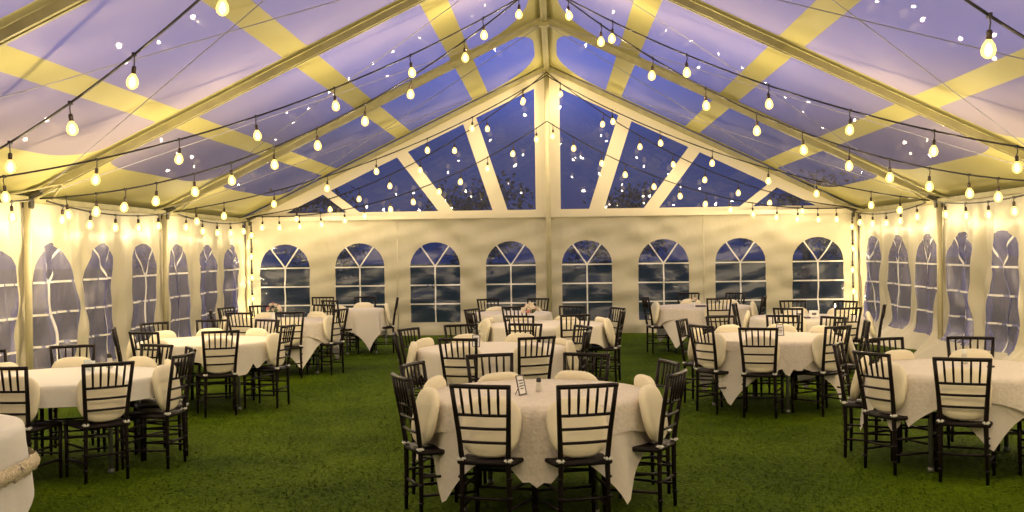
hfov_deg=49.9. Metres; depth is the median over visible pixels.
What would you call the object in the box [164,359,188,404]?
seat cushion
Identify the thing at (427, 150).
bulb
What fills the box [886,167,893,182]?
bulb
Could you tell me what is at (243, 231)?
bulb
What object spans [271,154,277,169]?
bulb
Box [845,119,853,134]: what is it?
bulb
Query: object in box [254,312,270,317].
seat cushion
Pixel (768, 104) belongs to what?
bulb
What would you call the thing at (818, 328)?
seat cushion
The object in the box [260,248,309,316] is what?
window
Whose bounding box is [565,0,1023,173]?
string light
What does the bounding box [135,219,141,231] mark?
bulb
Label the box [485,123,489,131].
bulb
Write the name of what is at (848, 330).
banquet chair
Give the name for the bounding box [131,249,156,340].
window
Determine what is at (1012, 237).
window
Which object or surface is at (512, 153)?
bulb
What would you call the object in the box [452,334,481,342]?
seat cushion
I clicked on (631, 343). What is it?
grass
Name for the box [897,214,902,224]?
bulb
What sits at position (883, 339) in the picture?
banquet chair
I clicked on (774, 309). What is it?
banquet chair
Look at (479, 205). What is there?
tree
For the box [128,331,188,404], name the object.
banquet chair
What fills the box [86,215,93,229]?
bulb
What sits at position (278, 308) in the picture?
flower arrangement
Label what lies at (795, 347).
table overlay
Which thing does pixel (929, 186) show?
bulb
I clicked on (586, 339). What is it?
banquet chair
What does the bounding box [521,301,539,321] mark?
flower arrangement
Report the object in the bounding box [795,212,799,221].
bulb
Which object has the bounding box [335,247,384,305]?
window
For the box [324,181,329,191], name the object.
bulb
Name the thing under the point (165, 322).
banquet chair
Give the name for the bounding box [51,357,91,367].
seat cushion
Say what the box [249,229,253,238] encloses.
bulb
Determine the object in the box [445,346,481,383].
seat cushion
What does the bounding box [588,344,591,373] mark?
round table
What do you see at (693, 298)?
flower arrangement
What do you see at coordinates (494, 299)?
banquet chair
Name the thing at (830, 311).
seat cushion
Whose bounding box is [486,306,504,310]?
seat cushion
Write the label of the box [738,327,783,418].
banquet chair
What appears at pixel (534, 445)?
table overlay
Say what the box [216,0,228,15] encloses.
bulb
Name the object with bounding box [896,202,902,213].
bulb
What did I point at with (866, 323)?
banquet chair
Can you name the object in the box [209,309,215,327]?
banquet chair
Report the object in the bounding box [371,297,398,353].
banquet chair
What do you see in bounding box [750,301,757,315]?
seat cushion
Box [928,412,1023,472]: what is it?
round table
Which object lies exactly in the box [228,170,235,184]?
bulb
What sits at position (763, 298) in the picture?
banquet chair
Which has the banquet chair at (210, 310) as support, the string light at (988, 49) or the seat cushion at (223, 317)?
the seat cushion at (223, 317)
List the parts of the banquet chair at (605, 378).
post, rail, post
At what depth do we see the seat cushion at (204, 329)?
13.47 m
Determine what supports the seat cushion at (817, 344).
on the banquet chair at (848, 330)
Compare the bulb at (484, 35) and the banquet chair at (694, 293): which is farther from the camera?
the banquet chair at (694, 293)
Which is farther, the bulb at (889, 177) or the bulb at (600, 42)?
the bulb at (600, 42)
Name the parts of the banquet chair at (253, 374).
leg, leg, post, rail, post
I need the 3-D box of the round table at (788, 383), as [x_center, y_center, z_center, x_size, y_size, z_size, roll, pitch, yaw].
[2.845,1.269,12.153,1.520,0.745,1.520,-1,0,41]
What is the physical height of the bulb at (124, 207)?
0.187 m
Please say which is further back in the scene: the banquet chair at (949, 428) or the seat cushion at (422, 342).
the seat cushion at (422, 342)
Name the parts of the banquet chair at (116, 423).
leg, post, seat, rail, rail, rail, rail, leg, post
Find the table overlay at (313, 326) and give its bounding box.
[225,317,340,347]
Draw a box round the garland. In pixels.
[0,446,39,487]
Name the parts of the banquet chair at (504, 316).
post, rail, rail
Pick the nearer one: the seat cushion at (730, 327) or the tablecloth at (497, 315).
the seat cushion at (730, 327)
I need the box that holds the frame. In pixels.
[0,0,1023,369]
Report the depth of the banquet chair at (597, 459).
6.76 m
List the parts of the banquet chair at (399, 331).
post, rail, post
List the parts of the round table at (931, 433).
leg, leg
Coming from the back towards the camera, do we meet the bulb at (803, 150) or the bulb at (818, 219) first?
the bulb at (818, 219)
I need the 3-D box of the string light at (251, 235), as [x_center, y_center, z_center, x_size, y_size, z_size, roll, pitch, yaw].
[-5.193,0.324,21.993,0.120,2.010,0.123,-1,0,-42]
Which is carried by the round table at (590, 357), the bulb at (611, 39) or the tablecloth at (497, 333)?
the tablecloth at (497, 333)
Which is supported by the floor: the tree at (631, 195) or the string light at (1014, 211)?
the tree at (631, 195)
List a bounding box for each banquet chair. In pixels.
[0,349,44,455]
[0,366,62,477]
[48,344,100,454]
[64,361,134,484]
[102,344,173,454]
[111,327,122,365]
[120,351,194,469]
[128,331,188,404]
[133,346,196,460]
[139,321,192,399]
[193,319,228,398]
[195,330,239,417]
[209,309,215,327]
[217,307,234,323]
[226,312,270,375]
[228,319,279,399]
[243,324,295,408]
[249,305,285,365]
[271,311,304,379]
[296,304,335,367]
[306,308,348,374]
[311,297,333,305]
[321,300,358,355]
[349,296,376,351]
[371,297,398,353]
[390,372,475,511]
[392,331,423,423]
[397,327,422,415]
[399,360,482,498]
[437,338,477,385]
[443,324,477,343]
[449,383,534,511]
[463,308,480,333]
[465,353,513,483]
[467,312,478,335]
[477,298,498,311]
[501,306,526,321]
[503,315,533,336]
[508,323,542,342]
[518,336,555,378]
[527,298,548,310]
[533,382,618,511]
[559,306,585,320]
[560,314,590,358]
[563,352,610,483]
[572,324,592,367]
[578,329,590,371]
[582,307,625,376]
[588,310,625,381]
[601,358,680,497]
[602,369,687,511]
[641,296,676,353]
[675,318,718,402]
[677,292,706,346]
[687,324,747,413]
[701,298,731,330]
[705,315,757,395]
[725,292,745,304]
[732,303,740,326]
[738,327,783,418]
[759,295,766,314]
[759,315,800,397]
[773,308,802,377]
[779,300,806,313]
[790,325,851,416]
[794,316,847,398]
[824,320,870,407]
[832,341,892,460]
[833,300,857,314]
[834,307,861,362]
[848,303,886,372]
[852,350,936,475]
[865,337,937,451]
[932,357,996,485]
[946,336,999,450]
[1017,418,1023,474]
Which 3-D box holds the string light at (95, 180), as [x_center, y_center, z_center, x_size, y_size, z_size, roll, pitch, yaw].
[-2.632,-2.045,12.752,6.910,2.921,0.118,-1,0,-28]
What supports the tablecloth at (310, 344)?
on the round table at (316, 352)
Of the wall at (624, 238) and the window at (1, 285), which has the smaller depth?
the window at (1, 285)
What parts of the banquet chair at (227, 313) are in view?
post, rail, post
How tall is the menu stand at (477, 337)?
0.128 m
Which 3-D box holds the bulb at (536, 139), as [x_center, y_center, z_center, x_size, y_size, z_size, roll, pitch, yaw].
[0.476,-2.308,21.475,0.096,0.187,0.093,-1,0,2]
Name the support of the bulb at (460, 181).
attached to the string light at (536, 139)
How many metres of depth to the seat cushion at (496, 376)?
8.47 m
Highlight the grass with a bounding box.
[29,335,1023,511]
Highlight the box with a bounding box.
[809,310,818,316]
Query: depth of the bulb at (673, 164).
21.49 m
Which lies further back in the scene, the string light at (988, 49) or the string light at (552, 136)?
the string light at (552, 136)
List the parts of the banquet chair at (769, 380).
leg, post, rail, leg, post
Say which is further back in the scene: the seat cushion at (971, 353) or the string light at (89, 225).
the string light at (89, 225)
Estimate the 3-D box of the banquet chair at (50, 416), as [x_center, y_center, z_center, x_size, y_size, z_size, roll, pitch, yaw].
[-3.974,1.288,9.992,0.434,0.930,0.502,-1,0,-23]
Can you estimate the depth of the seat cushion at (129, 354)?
12.32 m
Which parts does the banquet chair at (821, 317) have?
post, rail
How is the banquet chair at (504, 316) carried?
on the floor
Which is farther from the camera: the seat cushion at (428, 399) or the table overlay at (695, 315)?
the table overlay at (695, 315)
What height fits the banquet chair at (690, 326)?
0.930 m
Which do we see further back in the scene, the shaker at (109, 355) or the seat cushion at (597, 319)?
the seat cushion at (597, 319)
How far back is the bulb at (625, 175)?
21.41 m
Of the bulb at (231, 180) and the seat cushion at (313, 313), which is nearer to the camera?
the bulb at (231, 180)
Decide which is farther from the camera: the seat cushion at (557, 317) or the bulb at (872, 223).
the bulb at (872, 223)
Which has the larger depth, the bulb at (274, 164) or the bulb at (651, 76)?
the bulb at (651, 76)
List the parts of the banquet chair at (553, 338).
post, rail, rail, rail, rail, post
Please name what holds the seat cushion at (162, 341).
on the banquet chair at (130, 333)
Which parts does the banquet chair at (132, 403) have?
leg, leg, post, seat, rail, post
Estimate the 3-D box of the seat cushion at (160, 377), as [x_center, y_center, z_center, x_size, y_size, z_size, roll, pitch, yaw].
[-2.856,1.101,9.160,0.170,0.395,0.394,-1,0,8]
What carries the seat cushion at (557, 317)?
on the banquet chair at (560, 307)
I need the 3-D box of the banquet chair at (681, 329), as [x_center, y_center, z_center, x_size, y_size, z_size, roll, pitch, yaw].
[2.137,1.183,12.472,0.502,0.930,0.434,-1,0,26]
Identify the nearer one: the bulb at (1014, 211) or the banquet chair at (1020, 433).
the banquet chair at (1020, 433)
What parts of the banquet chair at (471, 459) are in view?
post, leg, rail, rail, rail, rail, seat, post, leg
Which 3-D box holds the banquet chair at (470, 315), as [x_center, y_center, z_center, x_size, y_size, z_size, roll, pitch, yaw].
[-0.317,1.196,14.443,0.502,0.930,0.434,-1,0,-14]
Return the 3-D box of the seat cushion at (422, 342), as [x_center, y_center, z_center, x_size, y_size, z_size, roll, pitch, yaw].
[-0.974,1.063,11.738,0.192,0.390,0.394,-1,0,28]
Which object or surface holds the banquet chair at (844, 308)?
on the floor
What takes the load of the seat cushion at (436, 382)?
on the banquet chair at (414, 463)
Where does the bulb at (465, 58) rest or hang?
attached to the string light at (68, 215)
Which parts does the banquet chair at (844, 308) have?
rail, post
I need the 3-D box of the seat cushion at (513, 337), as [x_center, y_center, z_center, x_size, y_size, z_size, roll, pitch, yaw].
[0.107,1.041,12.142,0.394,0.395,0.170,-1,0,19]
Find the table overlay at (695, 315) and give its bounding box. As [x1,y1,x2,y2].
[654,304,751,331]
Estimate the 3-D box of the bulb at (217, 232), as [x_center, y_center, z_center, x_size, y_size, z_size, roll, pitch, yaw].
[-5.296,-0.448,19.825,0.095,0.187,0.093,-1,0,2]
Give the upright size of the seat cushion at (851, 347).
0.384 m
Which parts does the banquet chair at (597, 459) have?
leg, post, seat, rail, rail, rail, rail, leg, post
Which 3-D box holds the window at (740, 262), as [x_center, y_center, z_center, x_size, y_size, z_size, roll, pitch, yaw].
[4.549,0.445,21.915,1.002,1.609,0.067,-1,0,1]
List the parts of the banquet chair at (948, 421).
leg, post, rail, rail, rail, rail, seat, post, leg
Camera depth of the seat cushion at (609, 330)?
14.26 m
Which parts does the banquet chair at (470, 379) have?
post, leg, rail, post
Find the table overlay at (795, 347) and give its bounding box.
[694,331,849,375]
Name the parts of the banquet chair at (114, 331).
post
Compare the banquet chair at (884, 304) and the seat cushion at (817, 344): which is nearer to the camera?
the seat cushion at (817, 344)
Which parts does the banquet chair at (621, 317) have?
seat, post, post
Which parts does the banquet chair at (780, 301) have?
rail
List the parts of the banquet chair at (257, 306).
rail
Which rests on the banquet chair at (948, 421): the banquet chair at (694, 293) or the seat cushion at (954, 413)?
the seat cushion at (954, 413)
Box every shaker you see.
[106,353,112,367]
[536,377,541,391]
[961,349,967,363]
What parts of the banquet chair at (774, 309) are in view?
post, rail, post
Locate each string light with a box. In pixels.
[0,0,228,173]
[0,0,521,202]
[0,199,33,221]
[40,0,517,219]
[46,200,169,231]
[173,75,545,224]
[177,213,249,235]
[249,222,254,317]
[252,72,545,221]
[253,121,546,230]
[546,72,850,213]
[546,75,929,213]
[547,121,849,222]
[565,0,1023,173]
[566,0,1023,201]
[849,213,855,313]
[853,202,925,226]
[933,194,1023,219]
[964,0,1023,58]
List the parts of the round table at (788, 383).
leg, leg, leg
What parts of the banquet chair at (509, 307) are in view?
rail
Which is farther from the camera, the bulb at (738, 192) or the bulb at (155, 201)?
the bulb at (738, 192)
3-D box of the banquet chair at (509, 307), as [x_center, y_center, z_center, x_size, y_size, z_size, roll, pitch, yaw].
[0.130,1.179,15.436,0.434,0.930,0.502,-1,0,-24]
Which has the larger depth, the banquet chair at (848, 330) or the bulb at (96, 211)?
the bulb at (96, 211)
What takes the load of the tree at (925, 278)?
on the floor
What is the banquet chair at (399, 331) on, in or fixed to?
on the floor
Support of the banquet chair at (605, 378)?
on the floor
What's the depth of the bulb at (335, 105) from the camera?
13.00 m
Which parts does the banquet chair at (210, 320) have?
post, rail, post, leg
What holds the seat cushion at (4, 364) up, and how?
on the banquet chair at (4, 351)
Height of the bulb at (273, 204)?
0.187 m
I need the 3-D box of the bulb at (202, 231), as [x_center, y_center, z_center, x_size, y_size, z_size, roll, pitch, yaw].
[-5.332,-0.461,19.014,0.096,0.187,0.094,-1,0,2]
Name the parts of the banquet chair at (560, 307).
rail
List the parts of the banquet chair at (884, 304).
seat, post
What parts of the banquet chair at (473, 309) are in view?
post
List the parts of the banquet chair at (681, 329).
post, post, seat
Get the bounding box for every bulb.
[1,185,10,202]
[4,153,15,173]
[8,206,16,221]
[58,210,65,224]
[64,204,72,219]
[66,114,77,135]
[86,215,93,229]
[91,168,99,184]
[92,201,99,216]
[112,219,118,231]
[120,197,127,211]
[126,66,138,88]
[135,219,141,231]
[152,191,159,205]
[155,218,161,229]
[174,148,182,164]
[183,220,188,230]
[191,181,198,196]
[194,214,199,224]
[200,224,205,234]
[215,226,219,235]
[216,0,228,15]
[221,208,226,219]
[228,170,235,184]
[228,226,232,235]
[241,225,245,233]
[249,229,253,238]
[253,124,261,140]
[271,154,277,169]
[271,197,276,207]
[277,221,281,230]
[314,136,321,149]
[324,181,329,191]
[332,96,339,110]
[361,111,368,125]
[374,164,378,174]
[407,84,413,98]
[408,62,415,77]
[411,196,415,204]
[425,143,429,153]
[452,144,456,153]
[458,176,462,184]
[462,48,468,61]
[470,122,474,131]
[480,25,487,39]
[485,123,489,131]
[510,147,514,156]
[515,5,521,18]
[521,94,525,103]
[534,133,538,141]
[550,130,554,138]
[565,6,572,19]
[597,32,604,46]
[608,29,615,43]
[611,115,614,124]
[623,168,627,177]
[648,65,655,80]
[658,136,662,145]
[671,158,675,167]
[683,62,690,77]
[702,95,709,110]
[702,174,706,182]
[709,156,714,166]
[728,203,732,212]
[736,186,740,195]
[753,121,760,135]
[765,93,772,108]
[766,174,770,184]
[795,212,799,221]
[800,140,807,154]
[814,186,818,196]
[816,213,820,222]
[834,213,838,222]
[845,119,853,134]
[845,155,852,170]
[850,263,854,272]
[851,285,855,293]
[857,216,861,225]
[868,197,873,208]
[870,217,874,226]
[883,216,888,226]
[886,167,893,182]
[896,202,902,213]
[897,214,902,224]
[914,209,919,219]
[925,176,933,191]
[929,139,937,156]
[943,206,948,217]
[963,207,969,219]
[965,183,973,197]
[980,29,995,58]
[985,205,991,218]
[994,186,1002,201]
[1011,201,1018,215]
[1012,155,1021,173]
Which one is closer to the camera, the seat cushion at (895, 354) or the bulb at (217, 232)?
the seat cushion at (895, 354)
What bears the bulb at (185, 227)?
attached to the string light at (185, 227)
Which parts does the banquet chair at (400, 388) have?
post, rail, rail, rail, rail, post, seat, leg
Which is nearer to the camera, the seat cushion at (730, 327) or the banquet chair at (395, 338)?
the banquet chair at (395, 338)
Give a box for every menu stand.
[472,335,479,346]
[515,374,526,395]
[776,324,783,335]
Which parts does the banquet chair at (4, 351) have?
post, leg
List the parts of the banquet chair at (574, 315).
post, rail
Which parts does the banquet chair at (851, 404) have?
rail, post, post, seat, leg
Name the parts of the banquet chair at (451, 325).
post, rail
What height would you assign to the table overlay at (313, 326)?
0.390 m
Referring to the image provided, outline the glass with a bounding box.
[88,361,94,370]
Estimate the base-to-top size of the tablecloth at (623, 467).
0.644 m
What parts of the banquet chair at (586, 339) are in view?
post, post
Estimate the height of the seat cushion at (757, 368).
0.387 m
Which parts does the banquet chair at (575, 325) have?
post, rail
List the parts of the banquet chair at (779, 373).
post, rail, rail, rail, rail, seat, post, leg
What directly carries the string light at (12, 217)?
hanging from the frame
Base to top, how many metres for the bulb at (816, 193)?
0.187 m
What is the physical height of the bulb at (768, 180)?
0.187 m
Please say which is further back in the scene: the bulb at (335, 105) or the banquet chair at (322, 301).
the banquet chair at (322, 301)
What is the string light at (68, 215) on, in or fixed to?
hanging from the frame
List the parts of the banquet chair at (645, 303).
post, post, seat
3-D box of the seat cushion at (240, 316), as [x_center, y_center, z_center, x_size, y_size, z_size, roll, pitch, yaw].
[-4.126,1.054,16.352,0.176,0.394,0.394,-1,0,23]
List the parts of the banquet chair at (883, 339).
post, rail, leg, post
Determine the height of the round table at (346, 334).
0.745 m
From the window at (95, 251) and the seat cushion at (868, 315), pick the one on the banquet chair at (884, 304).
the seat cushion at (868, 315)
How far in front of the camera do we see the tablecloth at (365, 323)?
18.32 m
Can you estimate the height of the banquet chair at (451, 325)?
0.930 m
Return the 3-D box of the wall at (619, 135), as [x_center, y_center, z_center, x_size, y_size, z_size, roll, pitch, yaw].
[0.707,-2.299,22.044,12.200,3.051,0.001,-1,0,2]
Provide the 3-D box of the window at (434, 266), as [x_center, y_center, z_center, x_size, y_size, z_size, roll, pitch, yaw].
[-1.542,0.527,22.152,1.003,1.609,0.105,-1,0,1]
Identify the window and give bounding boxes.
[0,249,17,355]
[33,248,80,359]
[83,249,111,353]
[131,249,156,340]
[169,249,190,336]
[201,249,217,327]
[223,249,238,310]
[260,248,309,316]
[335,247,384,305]
[410,246,459,321]
[486,245,535,309]
[562,244,611,320]
[638,243,688,304]
[715,242,765,303]
[792,241,843,310]
[864,240,880,320]
[887,239,910,318]
[914,239,936,332]
[946,238,972,341]
[985,236,1019,352]
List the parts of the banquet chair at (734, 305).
post, post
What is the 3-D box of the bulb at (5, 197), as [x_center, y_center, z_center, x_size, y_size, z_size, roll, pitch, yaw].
[-5.226,-0.637,11.370,0.096,0.187,0.093,-1,0,2]
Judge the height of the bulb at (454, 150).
0.187 m
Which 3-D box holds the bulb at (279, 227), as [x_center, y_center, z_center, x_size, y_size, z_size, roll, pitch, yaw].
[-4.598,-0.594,21.783,0.096,0.187,0.094,-1,0,2]
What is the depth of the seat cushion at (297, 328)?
15.18 m
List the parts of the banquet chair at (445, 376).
post, rail, rail, rail, rail, post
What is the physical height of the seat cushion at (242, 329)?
0.391 m
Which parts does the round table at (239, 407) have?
leg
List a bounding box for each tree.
[92,173,209,298]
[260,186,369,277]
[417,171,535,274]
[567,179,673,270]
[736,166,870,293]
[871,232,969,288]
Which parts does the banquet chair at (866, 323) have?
leg, seat, post, post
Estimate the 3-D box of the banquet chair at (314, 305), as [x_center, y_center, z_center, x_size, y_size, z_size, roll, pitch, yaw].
[-2.966,1.208,16.694,0.434,0.930,0.502,-1,0,25]
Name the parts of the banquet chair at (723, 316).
post, rail, leg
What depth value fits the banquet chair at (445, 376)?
10.40 m
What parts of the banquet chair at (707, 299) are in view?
post, rail, post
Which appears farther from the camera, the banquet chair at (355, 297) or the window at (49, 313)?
the banquet chair at (355, 297)
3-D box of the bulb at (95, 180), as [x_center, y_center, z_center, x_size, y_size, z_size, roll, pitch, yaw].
[-4.454,-0.849,11.782,0.095,0.187,0.094,-1,0,2]
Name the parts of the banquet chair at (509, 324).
post, rail, post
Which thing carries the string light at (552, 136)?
hanging from the frame
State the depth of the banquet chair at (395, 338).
11.01 m
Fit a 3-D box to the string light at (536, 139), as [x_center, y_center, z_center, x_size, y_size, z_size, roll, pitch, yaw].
[-2.224,-1.566,21.646,5.856,2.066,0.121,-1,0,3]
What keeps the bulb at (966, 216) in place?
attached to the string light at (1014, 211)
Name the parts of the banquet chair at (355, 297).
rail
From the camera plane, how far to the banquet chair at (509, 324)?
12.27 m
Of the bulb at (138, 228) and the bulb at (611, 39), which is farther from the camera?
the bulb at (138, 228)
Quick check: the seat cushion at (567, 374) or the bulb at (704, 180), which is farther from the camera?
the bulb at (704, 180)
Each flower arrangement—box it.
[266,302,281,319]
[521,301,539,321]
[689,297,696,305]
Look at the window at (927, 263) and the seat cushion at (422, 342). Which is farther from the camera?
the window at (927, 263)
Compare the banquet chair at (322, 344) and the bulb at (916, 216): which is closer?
the banquet chair at (322, 344)
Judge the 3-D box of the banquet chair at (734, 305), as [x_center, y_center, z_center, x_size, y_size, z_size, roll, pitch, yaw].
[3.363,1.133,15.533,0.502,0.930,0.434,-1,0,18]
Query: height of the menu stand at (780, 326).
0.128 m
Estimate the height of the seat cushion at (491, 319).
0.369 m
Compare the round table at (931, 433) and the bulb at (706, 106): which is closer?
the round table at (931, 433)
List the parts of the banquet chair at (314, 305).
rail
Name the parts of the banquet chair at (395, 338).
post, seat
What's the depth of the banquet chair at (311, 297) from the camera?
19.45 m
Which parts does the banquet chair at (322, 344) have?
leg, seat, post, post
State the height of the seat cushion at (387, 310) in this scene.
0.396 m
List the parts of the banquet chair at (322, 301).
rail, post, leg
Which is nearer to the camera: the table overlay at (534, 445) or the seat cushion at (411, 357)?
the table overlay at (534, 445)
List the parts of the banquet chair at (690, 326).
post, rail, rail, rail, rail, seat, post, leg, leg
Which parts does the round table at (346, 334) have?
leg, leg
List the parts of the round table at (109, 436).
leg, leg, leg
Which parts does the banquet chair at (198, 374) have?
leg, post, seat, rail, rail, rail, rail, leg, post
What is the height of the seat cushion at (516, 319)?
0.369 m
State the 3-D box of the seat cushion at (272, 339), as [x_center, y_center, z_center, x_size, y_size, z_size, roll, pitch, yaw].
[-2.676,1.075,12.559,0.170,0.395,0.394,-1,0,11]
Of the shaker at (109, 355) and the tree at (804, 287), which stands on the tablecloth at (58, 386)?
the shaker at (109, 355)
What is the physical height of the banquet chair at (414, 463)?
0.930 m
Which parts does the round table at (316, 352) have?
leg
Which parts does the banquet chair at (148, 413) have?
leg, leg, seat, post, rail, rail, rail, rail, post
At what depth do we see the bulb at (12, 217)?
12.33 m
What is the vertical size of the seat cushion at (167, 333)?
0.394 m
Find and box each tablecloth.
[0,366,154,407]
[0,414,33,511]
[135,336,270,375]
[285,337,338,368]
[341,308,386,350]
[413,342,569,389]
[429,431,650,504]
[473,310,552,332]
[487,320,609,367]
[657,319,747,347]
[698,349,845,404]
[748,314,869,347]
[860,390,1023,450]
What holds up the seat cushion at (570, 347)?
on the banquet chair at (586, 339)
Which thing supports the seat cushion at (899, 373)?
on the banquet chair at (896, 438)
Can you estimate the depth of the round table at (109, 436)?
8.85 m
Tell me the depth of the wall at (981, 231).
16.71 m
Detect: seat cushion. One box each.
[0,362,19,372]
[0,376,39,429]
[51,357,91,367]
[76,372,129,426]
[125,335,135,360]
[126,356,156,367]
[139,339,169,364]
[149,330,176,338]
[152,364,186,414]
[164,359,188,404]
[196,328,225,335]
[200,338,237,375]
[220,316,226,329]
[229,314,243,320]
[234,318,258,335]
[245,328,267,336]
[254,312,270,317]
[266,333,289,368]
[275,318,302,346]
[307,311,326,316]
[310,306,330,314]
[323,315,343,343]
[329,306,345,329]
[353,302,373,307]
[384,303,393,326]
[402,387,439,451]
[405,341,416,377]
[410,375,446,432]
[416,337,433,349]
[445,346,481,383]
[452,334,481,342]
[457,397,521,462]
[477,372,517,381]
[478,317,494,331]
[479,319,490,341]
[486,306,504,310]
[504,333,536,341]
[510,318,526,321]
[511,326,538,336]
[512,345,547,378]
[546,397,612,463]
[554,316,578,320]
[554,370,597,380]
[555,337,578,364]
[556,321,584,349]
[566,339,578,370]
[595,317,608,341]
[604,318,620,348]
[634,374,671,431]
[639,384,677,448]
[646,302,659,326]
[680,299,700,303]
[682,328,702,363]
[694,333,725,371]
[704,303,728,327]
[714,324,741,332]
[720,299,738,303]
[741,336,779,374]
[742,310,749,331]
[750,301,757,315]
[767,324,796,331]
[779,314,805,331]
[784,307,808,313]
[810,325,833,334]
[812,333,843,373]
[827,308,849,314]
[828,314,857,343]
[842,355,868,403]
[843,330,857,363]
[861,362,906,416]
[866,311,876,337]
[879,350,915,361]
[935,367,992,424]
[949,349,993,359]
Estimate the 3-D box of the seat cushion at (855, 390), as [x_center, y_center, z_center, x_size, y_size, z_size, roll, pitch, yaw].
[2.885,1.026,9.218,0.199,0.388,0.394,-1,0,25]
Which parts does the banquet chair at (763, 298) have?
post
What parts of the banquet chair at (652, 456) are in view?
post, rail, rail, post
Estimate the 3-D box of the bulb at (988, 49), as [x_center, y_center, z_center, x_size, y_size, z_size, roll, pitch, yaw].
[3.054,-1.358,7.064,0.096,0.187,0.094,-1,0,2]
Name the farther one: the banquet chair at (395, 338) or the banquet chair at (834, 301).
the banquet chair at (834, 301)
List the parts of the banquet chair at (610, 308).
leg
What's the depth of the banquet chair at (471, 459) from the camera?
6.80 m
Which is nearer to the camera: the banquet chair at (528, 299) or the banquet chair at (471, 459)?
the banquet chair at (471, 459)
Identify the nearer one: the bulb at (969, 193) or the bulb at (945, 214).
the bulb at (969, 193)
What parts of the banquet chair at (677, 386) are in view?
leg, seat, post, rail, rail, rail, rail, post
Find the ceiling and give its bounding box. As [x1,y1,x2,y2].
[0,0,1023,217]
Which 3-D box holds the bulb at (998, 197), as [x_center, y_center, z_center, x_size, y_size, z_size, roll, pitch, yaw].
[5.613,-0.714,12.719,0.096,0.187,0.093,-1,0,2]
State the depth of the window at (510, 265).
22.07 m
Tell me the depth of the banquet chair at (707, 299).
17.10 m
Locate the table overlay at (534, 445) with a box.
[416,379,646,487]
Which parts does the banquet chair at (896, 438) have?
post, rail, rail, rail, rail, post, leg, seat, leg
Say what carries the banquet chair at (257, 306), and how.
on the floor
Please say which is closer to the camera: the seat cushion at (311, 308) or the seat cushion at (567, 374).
the seat cushion at (567, 374)
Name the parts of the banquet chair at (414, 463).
post, rail, post, leg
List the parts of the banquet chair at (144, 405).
leg, seat, post, post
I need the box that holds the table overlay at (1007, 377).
[864,359,1023,429]
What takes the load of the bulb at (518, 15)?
attached to the string light at (95, 180)
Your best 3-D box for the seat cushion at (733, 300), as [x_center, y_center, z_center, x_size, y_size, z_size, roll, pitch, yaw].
[3.724,0.920,18.741,0.394,0.390,0.191,-1,0,44]
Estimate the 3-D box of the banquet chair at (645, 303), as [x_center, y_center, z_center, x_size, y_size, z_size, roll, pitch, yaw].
[2.386,1.119,17.960,0.502,0.930,0.434,-1,0,-9]
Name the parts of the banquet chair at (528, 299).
rail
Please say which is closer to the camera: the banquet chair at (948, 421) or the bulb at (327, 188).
the banquet chair at (948, 421)
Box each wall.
[0,200,251,370]
[250,213,854,335]
[256,67,845,220]
[858,193,1023,360]
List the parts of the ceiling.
clear panel, clear panel, clear panel, clear panel, clear panel, clear panel, clear panel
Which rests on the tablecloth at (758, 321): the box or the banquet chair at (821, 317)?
the box
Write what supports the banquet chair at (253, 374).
on the floor
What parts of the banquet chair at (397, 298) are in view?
seat, post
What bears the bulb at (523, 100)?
attached to the string light at (427, 150)
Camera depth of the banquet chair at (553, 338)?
10.46 m
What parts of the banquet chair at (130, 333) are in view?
post, rail, post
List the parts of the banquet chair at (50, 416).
leg, post, rail, post, leg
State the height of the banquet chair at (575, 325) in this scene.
0.930 m
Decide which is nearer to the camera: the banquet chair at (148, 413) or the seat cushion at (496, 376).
the seat cushion at (496, 376)
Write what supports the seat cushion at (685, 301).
on the banquet chair at (694, 293)
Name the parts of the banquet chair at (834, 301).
rail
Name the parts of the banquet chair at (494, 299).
rail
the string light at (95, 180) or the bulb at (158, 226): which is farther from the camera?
the bulb at (158, 226)
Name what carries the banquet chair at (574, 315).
on the floor
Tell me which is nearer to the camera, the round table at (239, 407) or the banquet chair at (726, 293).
the round table at (239, 407)
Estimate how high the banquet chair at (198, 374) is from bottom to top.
0.930 m
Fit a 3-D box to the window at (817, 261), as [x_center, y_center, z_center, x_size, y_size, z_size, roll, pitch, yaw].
[6.071,0.424,21.844,1.000,1.609,0.121,-1,0,2]
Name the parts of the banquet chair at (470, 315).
post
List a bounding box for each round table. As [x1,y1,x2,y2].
[31,400,140,473]
[175,362,252,409]
[285,347,318,373]
[344,332,377,354]
[464,466,611,511]
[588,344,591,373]
[712,375,824,412]
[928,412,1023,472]
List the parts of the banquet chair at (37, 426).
rail, rail, rail, rail, post, seat, leg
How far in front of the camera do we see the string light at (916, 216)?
19.34 m
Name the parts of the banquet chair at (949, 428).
leg, post, rail, post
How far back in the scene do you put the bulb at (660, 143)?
20.08 m
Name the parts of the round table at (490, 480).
leg, leg, leg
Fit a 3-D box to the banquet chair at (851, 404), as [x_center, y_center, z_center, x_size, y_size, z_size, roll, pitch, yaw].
[2.949,1.196,9.190,0.502,0.930,0.434,-1,0,25]
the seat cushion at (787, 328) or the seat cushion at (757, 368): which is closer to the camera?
the seat cushion at (757, 368)
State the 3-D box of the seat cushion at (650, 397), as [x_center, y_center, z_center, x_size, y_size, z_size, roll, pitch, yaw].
[0.966,1.058,7.361,0.188,0.391,0.394,-1,0,26]
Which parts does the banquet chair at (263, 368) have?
leg, leg, seat, post, rail, post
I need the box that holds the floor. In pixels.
[0,256,1023,511]
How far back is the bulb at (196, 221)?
17.76 m
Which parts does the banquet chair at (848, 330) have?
leg, leg, seat, post, rail, post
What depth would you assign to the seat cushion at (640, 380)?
7.92 m
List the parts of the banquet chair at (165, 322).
post, rail, leg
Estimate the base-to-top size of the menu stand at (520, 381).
0.138 m
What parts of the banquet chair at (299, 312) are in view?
rail, seat, post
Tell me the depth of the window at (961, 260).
16.35 m

